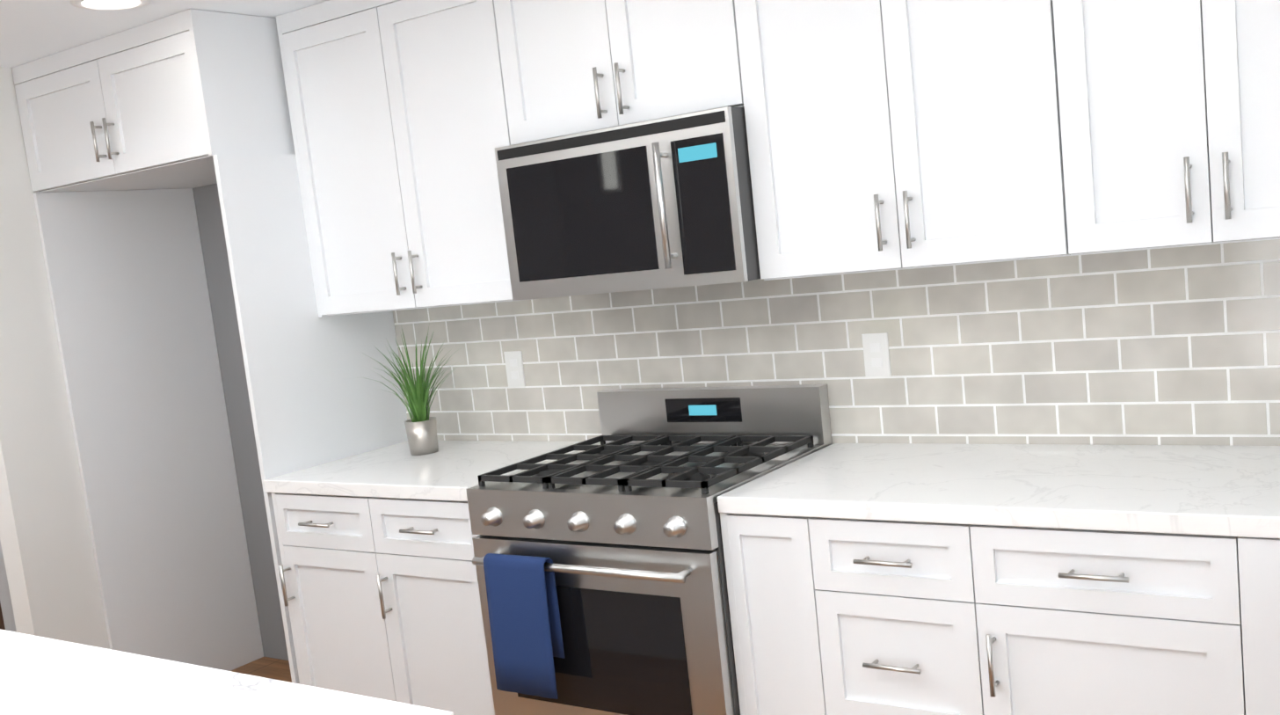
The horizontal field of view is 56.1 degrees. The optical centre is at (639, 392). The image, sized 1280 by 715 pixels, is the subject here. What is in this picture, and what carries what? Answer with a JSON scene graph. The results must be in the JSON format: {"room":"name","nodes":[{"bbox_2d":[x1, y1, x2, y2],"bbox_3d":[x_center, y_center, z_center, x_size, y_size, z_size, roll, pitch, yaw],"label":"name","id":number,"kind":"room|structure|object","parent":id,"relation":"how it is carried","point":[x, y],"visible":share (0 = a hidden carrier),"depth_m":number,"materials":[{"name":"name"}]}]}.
{"room":"kitchen","nodes":[
{"label":"kitchen","id":0,"kind":"room"},
{"bbox_2d":[0,539,16,632],"bbox_3d":[-3.052,0.016,5.321,2.520,2.360,0.120,-1,9,35],"label":"wall","id":1,"kind":"structure","parent":0,"point":[5,600],"depth_m":5.21,"materials":[{"name":"grey paint"}]},
{"bbox_2d":[0,66,109,648],"bbox_3d":[-2.003,0.002,4.517,0.120,2.360,0.900,-1,9,35],"label":"wall","id":2,"kind":"structure","parent":0,"point":[49,561],"depth_m":4.23,"materials":[{"name":"white paint"}]},
{"bbox_2d":[0,0,328,67],"bbox_3d":[-2.848,-0.750,1.511,7.540,0.050,6.720,-1,9,35],"label":"ceiling","id":3,"kind":"structure","parent":0,"point":[32,30],"depth_m":3.65,"materials":[{"name":"white paint"}]},
{"bbox_2d":[70,0,151,10],"bbox_3d":[-1.488,-1.101,3.384,0.210,0.012,0.210,-1,9,35],"label":"recessed light","id":4,"kind":"object","parent":3,"relation":"in","point":[107,4],"visible":0.94,"depth_m":3.42,"materials":[{"name":"white"}]},
{"bbox_2d":[192,183,288,660],"bbox_3d":[0.178,-0.122,3.609,4.740,2.360,0.122,-1,9,35],"label":"wall","id":5,"kind":"structure","parent":0,"point":[219,283],"depth_m":4.81,"materials":[{"name":"grey paint"}]},
{"bbox_2d":[276,0,538,317],"bbox_3d":[-0.621,-0.760,3.743,0.960,0.958,0.329,-1,9,35],"label":"upper cabinet","id":6,"kind":"object","parent":5,"relation":"attached to","point":[400,111],"depth_m":3.62,"materials":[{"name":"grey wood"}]},
{"bbox_2d":[511,0,743,141],"bbox_3d":[0.008,-0.988,3.262,0.748,0.526,0.329,-1,9,35],"label":"upper cabinet","id":7,"kind":"object","parent":5,"relation":"attached to","point":[585,65],"depth_m":3.12,"materials":[{"name":"grey wood"}]},
{"bbox_2d":[494,106,760,300],"bbox_3d":[0.026,-0.503,3.273,0.746,0.422,0.450,-1,9,35],"label":"microwave","id":8,"kind":"object","parent":7,"relation":"attached to","point":[666,202],"visible":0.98,"depth_m":3.09,"materials":[{"name":"grey"}]},
{"bbox_2d":[392,239,1279,445],"bbox_3d":[0.631,-0.076,3.226,3.580,0.525,0.010,-1,9,35],"label":"tile backsplash","id":9,"kind":"structure","parent":5,"relation":"attached to","point":[1177,345],"depth_m":3.10,"materials":[{"name":"grey tile"}]},
{"bbox_2d":[503,350,525,386],"bbox_3d":[-0.410,-0.079,3.936,0.072,0.116,0.006,-1,9,35],"label":"electrical outlet","id":10,"kind":"object","parent":9,"relation":"attached to","point":[514,367],"visible":1,"depth_m":3.93,"materials":[{"name":"white plastic"}]},
{"bbox_2d":[861,332,891,377],"bbox_3d":[0.631,-0.102,3.210,0.072,0.116,0.006,-1,9,35],"label":"electrical outlet","id":11,"kind":"object","parent":9,"relation":"attached to","point":[876,355],"visible":1,"depth_m":3.21,"materials":[{"name":"white plastic"}]},
{"bbox_2d":[733,0,1102,280],"bbox_3d":[0.647,-0.788,2.859,0.871,0.958,0.329,-1,9,35],"label":"upper cabinet","id":12,"kind":"object","parent":5,"relation":"attached to","point":[898,134],"depth_m":2.72,"materials":[{"name":"grey wood"}]},
{"bbox_2d":[1088,0,1279,253],"bbox_3d":[1.162,-0.799,2.500,0.626,0.958,0.329,-1,9,35],"label":"upper cabinet","id":13,"kind":"object","parent":5,"relation":"attached to","point":[1186,93],"depth_m":2.40,"materials":[{"name":"grey wood"}]},
{"bbox_2d":[230,655,291,682],"bbox_3d":[-2.587,1.628,1.809,7.540,0.050,6.720,-1,9,35],"label":"floor","id":14,"kind":"structure","parent":0,"point":[272,667],"depth_m":4.82,"materials":[{"name":"brown wood"}]},
{"bbox_2d":[0,602,5,629],"bbox_3d":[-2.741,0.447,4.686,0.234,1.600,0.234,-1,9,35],"label":"floor","id":15,"kind":"structure","parent":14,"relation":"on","point":[2,625],"depth_m":4.77,"materials":[{"name":"brown wood"}]},
{"bbox_2d":[11,8,407,683],"bbox_3d":[-1.461,-0.025,4.271,1.046,2.358,0.676,-1,9,35],"label":"tall cabinet","id":16,"kind":"object","parent":14,"relation":"on","point":[133,137],"visible":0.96,"depth_m":4.23,"materials":[{"name":"grey wood"}]},
{"bbox_2d":[0,628,453,714],"bbox_3d":[-1.347,0.976,2.002,2.236,0.920,0.820,-1,9,35],"label":"kitchen island","id":17,"kind":"object","parent":14,"relation":"on","point":[40,675],"visible":1,"depth_m":1.88,"materials":[{"name":"stone"}]},
{"bbox_2d":[270,492,411,704],"bbox_3d":[-0.725,0.688,3.922,0.495,0.880,0.629,-1,9,35],"label":"base cabinet","id":18,"kind":"object","parent":14,"relation":"on","point":[337,582],"depth_m":3.66,"materials":[{"name":"grey wood"}]},
{"bbox_2d":[263,440,600,501],"bbox_3d":[-0.631,0.231,3.760,0.888,0.040,0.639,-1,9,35],"label":"countertop","id":19,"kind":"structure","parent":18,"relation":"on","point":[389,471],"depth_m":3.67,"materials":[{"name":"stone"}]},
{"bbox_2d":[356,327,457,455],"bbox_3d":[-0.738,-0.007,3.892,0.451,0.418,0.465,-1,9,35],"label":"potted plant","id":20,"kind":"object","parent":19,"relation":"on","point":[421,430],"visible":0.98,"depth_m":3.90,"materials":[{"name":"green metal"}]},
{"bbox_2d":[379,497,494,714],"bbox_3d":[-0.417,0.681,3.707,0.493,0.880,0.629,-1,9,35],"label":"base cabinet","id":21,"kind":"object","parent":14,"relation":"on","point":[430,541],"depth_m":3.42,"materials":[{"name":"grey wood"}]},
{"bbox_2d":[465,384,832,714],"bbox_3d":[0.056,0.577,3.291,0.754,1.085,0.738,-1,9,35],"label":"range","id":22,"kind":"object","parent":14,"relation":"on","point":[620,525],"visible":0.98,"depth_m":3.04,"materials":[{"name":"grey metal"}]},
{"bbox_2d":[483,552,564,698],"bbox_3d":[-0.298,0.593,3.092,0.201,0.359,0.056,-1,9,35],"label":"towel","id":23,"kind":"object","parent":22,"relation":"hanging from","point":[525,625],"visible":1,"depth_m":3.07,"materials":[{"name":"blue fabric"}]},
{"bbox_2d":[720,512,829,714],"bbox_3d":[0.505,0.661,3.065,0.229,0.880,0.629,-1,9,35],"label":"base cabinet","id":24,"kind":"object","parent":14,"relation":"on","point":[769,561],"depth_m":2.79,"materials":[{"name":"grey wood"}]},
{"bbox_2d":[808,516,1016,714],"bbox_3d":[0.755,0.656,2.890,0.476,0.880,0.629,-1,9,35],"label":"base cabinet","id":25,"kind":"object","parent":14,"relation":"on","point":[828,615],"depth_m":2.59,"materials":[{"name":"grey wood"}]},
{"bbox_2d":[717,443,1279,538],"bbox_3d":[0.874,0.198,2.709,1.258,0.040,0.642,-1,9,35],"label":"countertop","id":26,"kind":"structure","parent":25,"relation":"on","point":[1220,490],"depth_m":2.61,"materials":[{"name":"stone"}]},
{"bbox_2d":[1002,525,1251,714],"bbox_3d":[1.107,0.648,2.645,0.500,0.880,0.629,-1,9,35],"label":"base cabinet","id":27,"kind":"object","parent":14,"relation":"on","point":[1101,621],"depth_m":2.33,"materials":[{"name":"grey wood"}]},
{"bbox_2d":[1244,537,1279,714],"bbox_3d":[1.364,0.642,2.466,0.245,0.880,0.629,-1,9,35],"label":"base cabinet","id":28,"kind":"object","parent":14,"relation":"on","point":[1261,555],"depth_m":2.19,"materials":[{"name":"grey wood"}]}
]}

